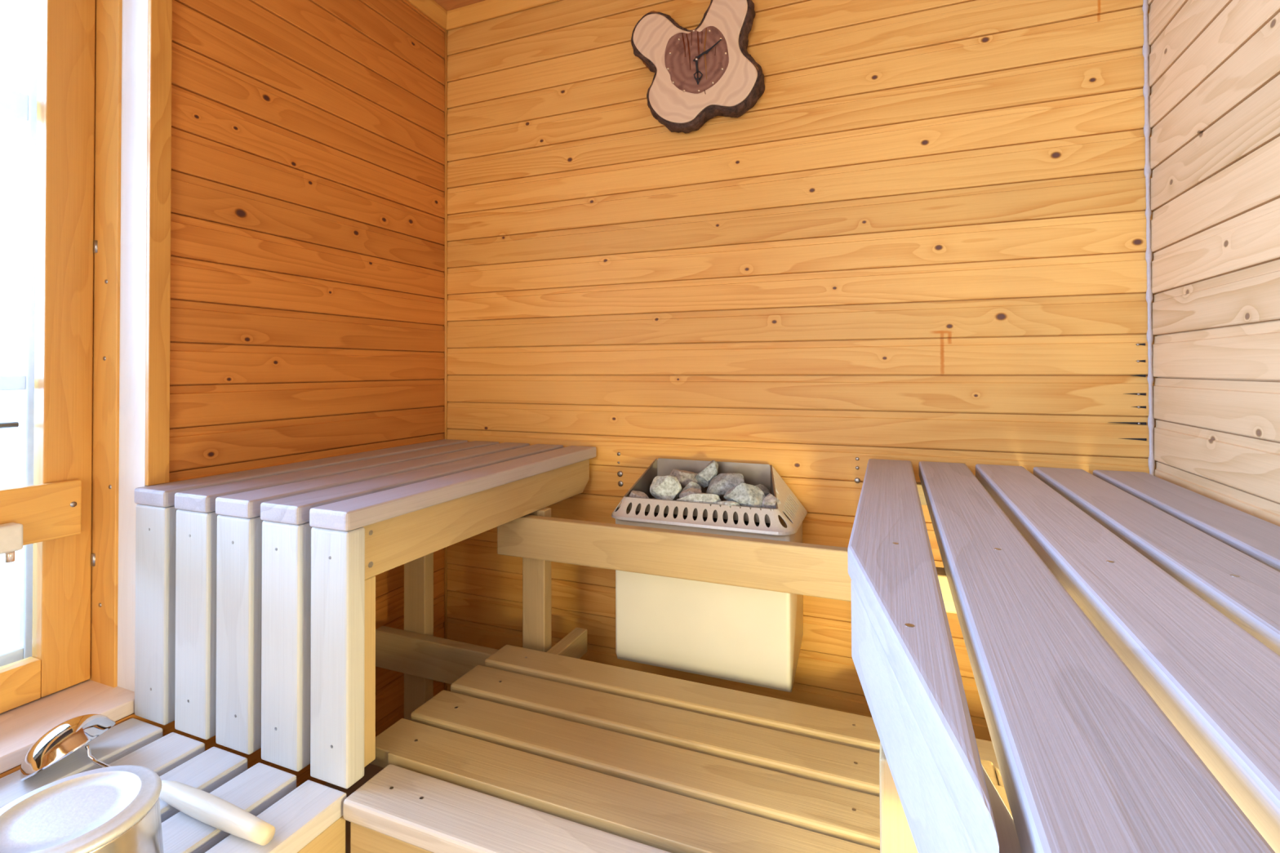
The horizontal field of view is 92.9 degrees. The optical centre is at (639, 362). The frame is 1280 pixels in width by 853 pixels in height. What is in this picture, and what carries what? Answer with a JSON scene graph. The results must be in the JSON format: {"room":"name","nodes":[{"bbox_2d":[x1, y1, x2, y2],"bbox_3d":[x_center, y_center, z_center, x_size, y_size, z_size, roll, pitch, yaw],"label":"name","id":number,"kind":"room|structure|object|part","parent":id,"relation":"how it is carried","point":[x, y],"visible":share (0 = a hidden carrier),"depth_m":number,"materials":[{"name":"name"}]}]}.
{"room":"sauna","nodes":[
{"label":"sauna","id":0,"kind":"room"},
{"bbox_2d":[0,0,444,787],"bbox_3d":[-1.269,-0.093,1.052,0.120,2.600,2.620,0,-1,22],"label":"wall","id":1,"kind":"structure","parent":0,"point":[308,197],"depth_m":1.71,"materials":[{"name":"brown wood"}]},
{"bbox_2d":[0,0,134,773],"bbox_3d":[-1.541,-0.141,0.783,0.422,1.810,1.395,0,-1,22],"label":"window","id":2,"kind":"structure","parent":1,"relation":"in","point":[60,520],"depth_m":1.36,"materials":[{"name":"brown wood"}]},
{"bbox_3d":[-1.532,0.675,0.767,0.040,0.083,1.188,0,-1,22],"label":"sash rail","id":3,"kind":"part","parent":2,"relation":"part of","materials":[{"name":"brown wood"}]},
{"bbox_3d":[-1.469,-0.151,0.751,0.260,1.790,1.390,0,-1,22],"label":"casing","id":4,"kind":"part","parent":2,"relation":"part of","materials":[{"name":"brown wood"}]},
{"bbox_2d":[117,0,148,691],"bbox_3d":[-1.131,-0.157,1.360,0.098,1.766,0.007,0,-1,22],"label":"trim","id":5,"kind":"structure","parent":1,"relation":"attached to","point":[133,242],"depth_m":1.36,"materials":[{"name":"white wood"}]},
{"bbox_2d":[145,0,172,485],"bbox_3d":[-1.075,-0.485,1.360,0.012,1.509,0.043,0,-1,22],"label":"trim","id":6,"kind":"structure","parent":1,"relation":"attached to","point":[159,11],"depth_m":1.35,"materials":[{"name":"brown wood"}]},
{"bbox_2d":[406,0,447,30],"bbox_3d":[-1.202,-1.267,1.037,0.034,0.049,2.620,0,-1,22],"label":"trim","id":7,"kind":"structure","parent":1,"relation":"attached to","point":[431,9],"depth_m":2.16,"materials":[{"name":"brown wood"}]},
{"bbox_2d":[324,764,383,852],"bbox_3d":[-0.243,1.248,0.616,2.329,0.100,2.860,0,-1,22],"label":"floor","id":8,"kind":"structure","parent":0,"point":[371,771],"depth_m":1.74,"materials":[{"name":"wood"}]},
{"bbox_2d":[0,718,346,852],"bbox_3d":[-1.075,0.975,0.512,0.621,0.450,1.450,0,-1,22],"label":"platform","id":9,"kind":"object","parent":8,"relation":"on","point":[307,818],"visible":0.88,"depth_m":1.08,"materials":[{"name":"beige wood"}]},
{"bbox_2d":[0,765,164,852],"bbox_3d":[-0.759,0.671,0.804,0.210,0.160,0.210,0,-1,22],"label":"pail","id":10,"kind":"object","parent":9,"relation":"on","point":[116,809],"visible":1,"depth_m":0.81,"materials":[{"name":"metal"}]},
{"bbox_2d":[19,714,275,845],"bbox_3d":[-0.853,0.714,1.052,0.593,0.089,0.137,0,-1,22],"label":"ladle","id":11,"kind":"object","parent":9,"relation":"on","point":[62,740],"visible":0.99,"depth_m":1.03,"materials":[{"name":"metal"}]},
{"bbox_2d":[19,714,115,781],"bbox_3d":[-1.069,0.715,1.140,0.127,0.089,0.137,0,-1,22],"label":"bowl","id":12,"kind":"object","parent":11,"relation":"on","point":[72,735],"depth_m":1.10,"materials":[{"name":"metal"}]},
{"bbox_3d":[-0.919,0.721,1.084,0.201,0.041,0.010,0,-1,19],"label":"rod","id":13,"kind":"part","parent":11,"relation":"part of","materials":[{"name":"metal"}]},
{"bbox_3d":[-0.704,0.734,0.998,0.278,0.035,0.036,0,-1,22],"label":"handle","id":14,"kind":"part","parent":11,"relation":"part of","materials":[{"name":"white wood"}]},
{"bbox_3d":[-0.805,0.851,0.408,0.036,0.134,1.439,0,-1,22],"label":"panel","id":15,"kind":"part","parent":9,"relation":"part of","materials":[{"name":"beige wood"}]},
{"bbox_2d":[134,439,595,788],"bbox_3d":[-0.614,0.742,1.642,0.619,0.940,0.990,0,-1,22],"label":"bench","id":16,"kind":"object","parent":8,"relation":"on","point":[255,588],"visible":0.96,"depth_m":1.22,"materials":[{"name":"wood"}]},
{"bbox_3d":[-0.530,0.580,1.146,0.042,0.348,0.043,0,-1,22],"label":"leg","id":17,"kind":"part","parent":16,"relation":"part of","materials":[{"name":"beige wood"}]},
{"bbox_3d":[-0.666,0.762,1.831,0.080,0.904,0.040,0,-1,22],"label":"leg","id":18,"kind":"part","parent":16,"relation":"part of","materials":[{"name":"beige wood"}]},
{"bbox_3d":[-0.290,0.812,1.716,0.072,0.800,0.040,0,-1,22],"label":"leg","id":19,"kind":"part","parent":16,"relation":"part of","materials":[{"name":"beige wood"}]},
{"bbox_2d":[497,514,851,601],"bbox_3d":[0.095,0.416,1.519,1.020,0.216,0.090,0,-1,22],"label":"guard rail","id":20,"kind":"object","parent":16,"relation":"attached to","point":[818,571],"visible":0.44,"depth_m":1.47,"materials":[{"name":"beige wood"}]},
{"bbox_2d":[342,626,1000,852],"bbox_3d":[0.055,0.980,1.273,1.995,0.450,0.853,0,-1,22],"label":"platform","id":21,"kind":"object","parent":8,"relation":"on","point":[555,750],"visible":0.83,"depth_m":1.14,"materials":[{"name":"wood"}]},
{"bbox_3d":[0.164,0.858,0.807,1.438,0.144,0.035,0,-1,22],"label":"panel","id":22,"kind":"part","parent":21,"relation":"part of","materials":[{"name":"beige wood"}]},
{"bbox_2d":[847,458,1279,852],"bbox_3d":[0.482,0.720,0.478,0.629,0.948,2.265,0,-1,22],"label":"bench","id":23,"kind":"object","parent":8,"relation":"on","point":[1120,629],"visible":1,"depth_m":0.54,"materials":[{"name":"wood"}]},
{"bbox_3d":[0.298,0.797,0.604,0.105,0.798,0.040,0,-1,22],"label":"leg","id":24,"kind":"part","parent":23,"relation":"part of","materials":[{"name":"beige wood"}]},
{"bbox_2d":[434,0,484,10],"bbox_3d":[-0.251,-1.349,0.647,2.329,0.100,2.860,0,-1,22],"label":"ceiling","id":25,"kind":"structure","parent":0,"point":[448,5],"depth_m":2.16,"materials":[{"name":"brown wood"}]},
{"bbox_2d":[443,0,1157,741],"bbox_3d":[0.273,-0.088,1.898,2.329,2.600,0.124,0,-1,22],"label":"wall","id":26,"kind":"structure","parent":0,"point":[923,237],"depth_m":1.75,"materials":[{"name":"brown wood"}]},
{"bbox_2d":[444,30,447,690],"bbox_3d":[-0.714,-0.005,2.237,0.010,2.448,0.010,0,-1,22],"label":"trim","id":27,"kind":"structure","parent":26,"relation":"attached to","point":[446,31],"depth_m":2.24,"materials":[{"name":"brown wood"}]},
{"bbox_2d":[446,0,559,30],"bbox_3d":[0.240,-1.262,1.843,2.089,0.049,0.034,0,-1,22],"label":"trim","id":28,"kind":"structure","parent":26,"relation":"attached to","point":[485,10],"depth_m":2.16,"materials":[{"name":"brown wood"}]},
{"bbox_2d":[631,0,764,133],"bbox_3d":[0.166,-0.916,1.848,0.415,0.414,0.072,0,-1,22],"label":"wall clock","id":29,"kind":"object","parent":26,"relation":"attached to","point":[704,73],"visible":1,"depth_m":1.82,"materials":[{"name":"brown wood"}]},
{"bbox_2d":[611,457,807,692],"bbox_3d":[0.195,0.560,1.705,0.506,0.532,0.287,0,-1,22],"label":"heater","id":30,"kind":"object","parent":26,"relation":"attached to","point":[749,636],"visible":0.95,"depth_m":1.60,"materials":[{"name":"beige metal"}]},
{"bbox_2d":[629,490,648,497],"bbox_3d":[0.003,0.388,1.719,0.067,0.047,0.040,0,-1,22],"label":"stone","id":31,"kind":"object","parent":30,"relation":"in","point":[633,493],"visible":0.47,"depth_m":1.72,"materials":[{"name":"grey stone"}]},
{"bbox_2d":[649,475,681,500],"bbox_3d":[0.073,0.362,1.730,0.091,0.088,0.068,0,-1,3],"label":"stone","id":32,"kind":"object","parent":30,"relation":"in","point":[668,487],"visible":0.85,"depth_m":1.71,"materials":[{"name":"grey stone"}]},
{"bbox_2d":[669,469,697,492],"bbox_3d":[0.130,0.351,1.793,0.088,0.070,0.060,0,-1,-8],"label":"stone","id":33,"kind":"object","parent":30,"relation":"in","point":[684,477],"visible":0.56,"depth_m":1.77,"materials":[{"name":"grey stone"}]},
{"bbox_2d":[679,488,701,497],"bbox_3d":[0.141,0.367,1.688,0.064,0.038,0.036,0,-1,22],"label":"stone","id":34,"kind":"object","parent":30,"relation":"in","point":[684,493],"visible":0.52,"depth_m":1.68,"materials":[{"name":"grey stone"}]},
{"bbox_2d":[680,481,701,492],"bbox_3d":[0.147,0.370,1.735,0.055,0.063,0.060,0,-1,22],"label":"stone","id":35,"kind":"object","parent":30,"relation":"in","point":[691,485],"visible":0.27,"depth_m":1.73,"materials":[{"name":"grey stone"}]},
{"bbox_2d":[676,493,720,503],"bbox_3d":[0.159,0.374,1.650,0.124,0.041,0.035,0,-1,22],"label":"stone","id":36,"kind":"object","parent":30,"relation":"in","point":[698,497],"visible":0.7,"depth_m":1.64,"materials":[{"name":"grey stone"}]},
{"bbox_2d":[624,457,777,523],"bbox_3d":[0.189,0.354,1.720,0.429,0.119,0.205,0,-1,22],"label":"stone basin","id":37,"kind":"object","parent":30,"relation":"in","point":[753,474],"depth_m":1.75,"materials":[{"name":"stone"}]},
{"bbox_2d":[695,460,718,488],"bbox_3d":[0.194,0.324,1.763,0.066,0.082,0.043,0,-1,12],"label":"stone","id":38,"kind":"object","parent":30,"relation":"in","point":[704,477],"visible":0.88,"depth_m":1.75,"materials":[{"name":"grey stone"}]},
{"bbox_2d":[706,472,744,497],"bbox_3d":[0.245,0.349,1.724,0.119,0.077,0.096,0,-1,22],"label":"stone","id":39,"kind":"object","parent":30,"relation":"in","point":[720,484],"visible":0.61,"depth_m":1.69,"materials":[{"name":"grey stone"}]},
{"bbox_2d":[716,501,740,507],"bbox_3d":[0.232,0.379,1.602,0.066,0.027,0.022,0,-1,22],"label":"stone","id":40,"kind":"object","parent":30,"relation":"in","point":[730,504],"visible":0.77,"depth_m":1.60,"materials":[{"name":"grey stone"}]},
{"bbox_2d":[723,483,765,507],"bbox_3d":[0.283,0.361,1.627,0.117,0.080,0.070,0,-1,22],"label":"stone","id":41,"kind":"object","parent":30,"relation":"in","point":[746,495],"visible":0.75,"depth_m":1.61,"materials":[{"name":"grey stone"}]},
{"bbox_2d":[755,484,769,496],"bbox_3d":[0.336,0.376,1.723,0.059,0.063,0.056,0,-1,-24],"label":"stone","id":42,"kind":"object","parent":30,"relation":"in","point":[763,488],"visible":0.21,"depth_m":1.71,"materials":[{"name":"grey stone"}]},
{"bbox_2d":[762,493,781,509],"bbox_3d":[0.346,0.369,1.592,0.045,0.050,0.037,0,-1,22],"label":"stone","id":43,"kind":"object","parent":30,"relation":"in","point":[770,500],"visible":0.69,"depth_m":1.58,"materials":[{"name":"grey stone"}]},
{"bbox_2d":[1142,0,1155,475],"bbox_3d":[1.212,-0.044,1.444,0.014,2.496,0.014,0,-1,22],"label":"trim","id":44,"kind":"structure","parent":26,"relation":"attached to","point":[1145,50],"depth_m":1.45,"materials":[{"name":"brown wood"}]},
{"bbox_2d":[1147,0,1279,526],"bbox_3d":[0.774,-0.110,0.213,0.120,2.600,2.620,0,-1,22],"label":"wall","id":45,"kind":"structure","parent":0,"point":[1214,65],"depth_m":1.16,"materials":[{"name":"brown wood"}]}
]}

